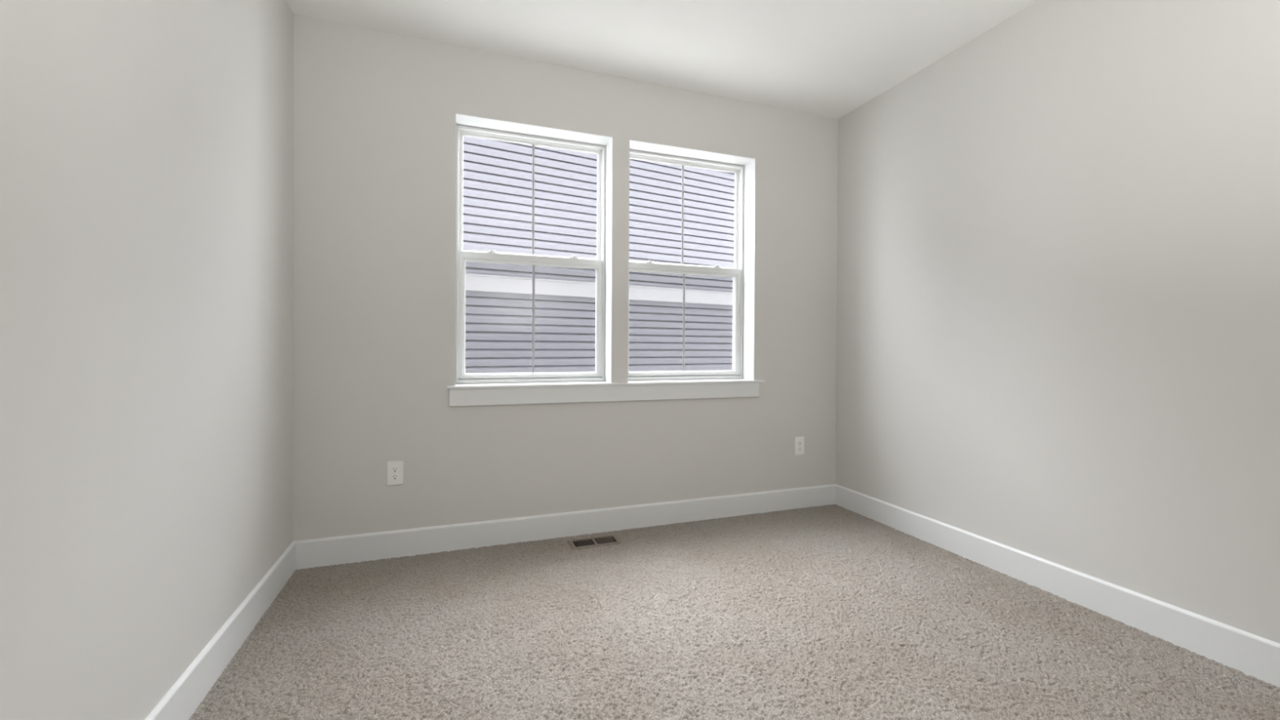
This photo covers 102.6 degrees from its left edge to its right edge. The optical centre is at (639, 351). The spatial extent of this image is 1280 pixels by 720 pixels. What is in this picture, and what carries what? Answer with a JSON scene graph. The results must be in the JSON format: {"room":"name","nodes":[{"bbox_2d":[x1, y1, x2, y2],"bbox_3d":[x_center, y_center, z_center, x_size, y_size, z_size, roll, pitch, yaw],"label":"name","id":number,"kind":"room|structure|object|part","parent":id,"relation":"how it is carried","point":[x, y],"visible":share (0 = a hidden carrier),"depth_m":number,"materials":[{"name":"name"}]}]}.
{"room":"empty bedroom","nodes":[
{"label":"empty bedroom","id":0,"kind":"room"},
{"bbox_2d":[0,0,293,719],"bbox_3d":[-1.175,-0.300,0.753,0.200,2.890,3.720,0,0,-20],"label":"wall","id":1,"kind":"structure","parent":0,"point":[146,146],"depth_m":1.27,"materials":[{"name":"grey paint"}]},
{"bbox_2d":[144,541,295,719],"bbox_3d":[-1.082,1.036,0.798,0.014,0.159,3.720,0,0,-20],"label":"baseboard","id":2,"kind":"structure","parent":1,"relation":"attached to","point":[184,696],"depth_m":1.74,"materials":[{"name":"white paint"}]},
{"bbox_2d":[293,13,838,541],"bbox_3d":[-0.190,-0.311,3.196,3.716,2.890,0.205,0,0,-20],"label":"wall","id":3,"kind":"structure","parent":0,"point":[375,111],"depth_m":2.82,"materials":[{"name":"grey paint"}]},
{"bbox_2d":[386,460,403,485],"bbox_3d":[-1.287,0.641,2.694,0.077,0.125,0.008,0,0,-20],"label":"wall outlet","id":4,"kind":"object","parent":3,"relation":"attached to","point":[394,468],"visible":1,"depth_m":2.69,"materials":[{"name":"white plastic"}]},
{"bbox_2d":[391,474,398,479],"bbox_3d":[-1.286,0.661,2.692,0.034,0.029,0.003,0,0,-20],"label":"receptacle","id":5,"kind":"object","parent":4,"relation":"attached to","point":[393,477],"depth_m":2.69,"materials":[{"name":"grey plastic"}]},
{"bbox_2d":[391,466,398,472],"bbox_3d":[-1.286,0.622,2.692,0.034,0.029,0.003,0,0,-20],"label":"receptacle","id":6,"kind":"object","parent":4,"relation":"attached to","point":[393,469],"depth_m":2.69,"materials":[{"name":"grey plastic"}]},
{"bbox_2d":[293,484,835,569],"bbox_3d":[-0.159,1.025,3.102,3.316,0.159,0.014,0,0,-20],"label":"baseboard","id":7,"kind":"structure","parent":3,"relation":"attached to","point":[358,548],"depth_m":2.95,"materials":[{"name":"white paint"}]},
{"bbox_2d":[449,113,759,406],"bbox_3d":[-0.150,-0.495,3.204,1.945,1.591,0.225,0,0,-20],"label":"window","id":8,"kind":"structure","parent":3,"relation":"in","point":[519,317],"depth_m":3.11,"materials":[{"name":"white paint"}]},
{"bbox_3d":[-0.641,-0.207,3.090,0.860,0.734,0.021,0,0,-20],"label":"sash","id":9,"kind":"part","parent":8,"relation":"part of","materials":[{"name":"clear plastic"}]},
{"bbox_3d":[-0.648,-0.914,3.114,0.857,0.729,0.020,0,0,-20],"label":"sash","id":10,"kind":"part","parent":8,"relation":"part of","materials":[{"name":"clear plastic"}]},
{"bbox_2d":[447,378,764,389],"bbox_3d":[-0.128,0.199,3.174,1.994,0.016,0.157,0,0,-20],"label":"window stool","id":11,"kind":"structure","parent":3,"relation":"attached to","point":[730,380],"depth_m":3.06,"materials":[{"name":"white paint"}]},
{"bbox_2d":[627,139,755,382],"bbox_3d":[0.313,-0.547,3.379,0.891,1.485,0.210,0,0,-20],"label":"window","id":12,"kind":"structure","parent":3,"relation":"in","point":[686,321],"depth_m":3.47,"materials":[{"name":"white paint"}]},
{"bbox_3d":[0.288,-0.911,3.452,0.857,0.729,0.020,0,0,-20],"label":"sash","id":13,"kind":"part","parent":12,"relation":"part of","materials":[{"name":"clear plastic"}]},
{"bbox_3d":[0.294,-0.204,3.429,0.860,0.734,0.021,0,0,-20],"label":"sash","id":14,"kind":"part","parent":12,"relation":"part of","materials":[{"name":"clear plastic"}]},
{"bbox_2d":[794,436,804,455],"bbox_3d":[1.108,0.657,3.561,0.077,0.125,0.008,0,0,-20],"label":"wall outlet","id":15,"kind":"object","parent":3,"relation":"attached to","point":[799,441],"visible":1,"depth_m":3.56,"materials":[{"name":"white plastic"}]},
{"bbox_2d":[286,0,1038,119],"bbox_3d":[0.485,-1.691,1.342,3.316,0.100,3.720,0,0,-20],"label":"ceiling","id":16,"kind":"structure","parent":0,"point":[824,58],"depth_m":2.67,"materials":[{"name":"white paint"}]},
{"bbox_2d":[189,504,1279,719],"bbox_3d":[0.471,1.102,1.360,3.316,0.010,3.720,0,0,-20],"label":"floor","id":17,"kind":"structure","parent":0,"point":[831,611],"depth_m":1.94,"materials":[{"name":"carpet"}]},
{"bbox_2d":[567,534,621,550],"bbox_3d":[-0.258,1.163,2.918,0.288,0.164,0.139,0,0,-20],"label":"floor vent","id":18,"kind":"object","parent":17,"relation":"in","point":[606,540],"visible":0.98,"depth_m":2.93,"materials":[{"name":"brown"}]},
{"bbox_2d":[835,0,1279,643],"bbox_3d":[2.131,-0.292,1.949,0.200,2.890,3.720,0,0,-20],"label":"wall","id":19,"kind":"structure","parent":0,"point":[1058,251],"depth_m":2.21,"materials":[{"name":"grey paint"}]},
{"bbox_2d":[835,484,1279,687],"bbox_3d":[2.024,1.044,1.921,0.014,0.159,3.720,0,0,-20],"label":"baseboard","id":20,"kind":"structure","parent":19,"relation":"attached to","point":[1256,656],"depth_m":2.16,"materials":[{"name":"white paint"}]},
{"label":"outside","id":21,"kind":"structure","parent":0,"visible":0},
{"label":"ground","id":22,"kind":"structure","parent":21,"visible":0},
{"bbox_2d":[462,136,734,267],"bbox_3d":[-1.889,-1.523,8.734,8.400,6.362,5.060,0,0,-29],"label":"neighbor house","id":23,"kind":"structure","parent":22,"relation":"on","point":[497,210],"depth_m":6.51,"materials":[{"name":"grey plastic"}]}
]}

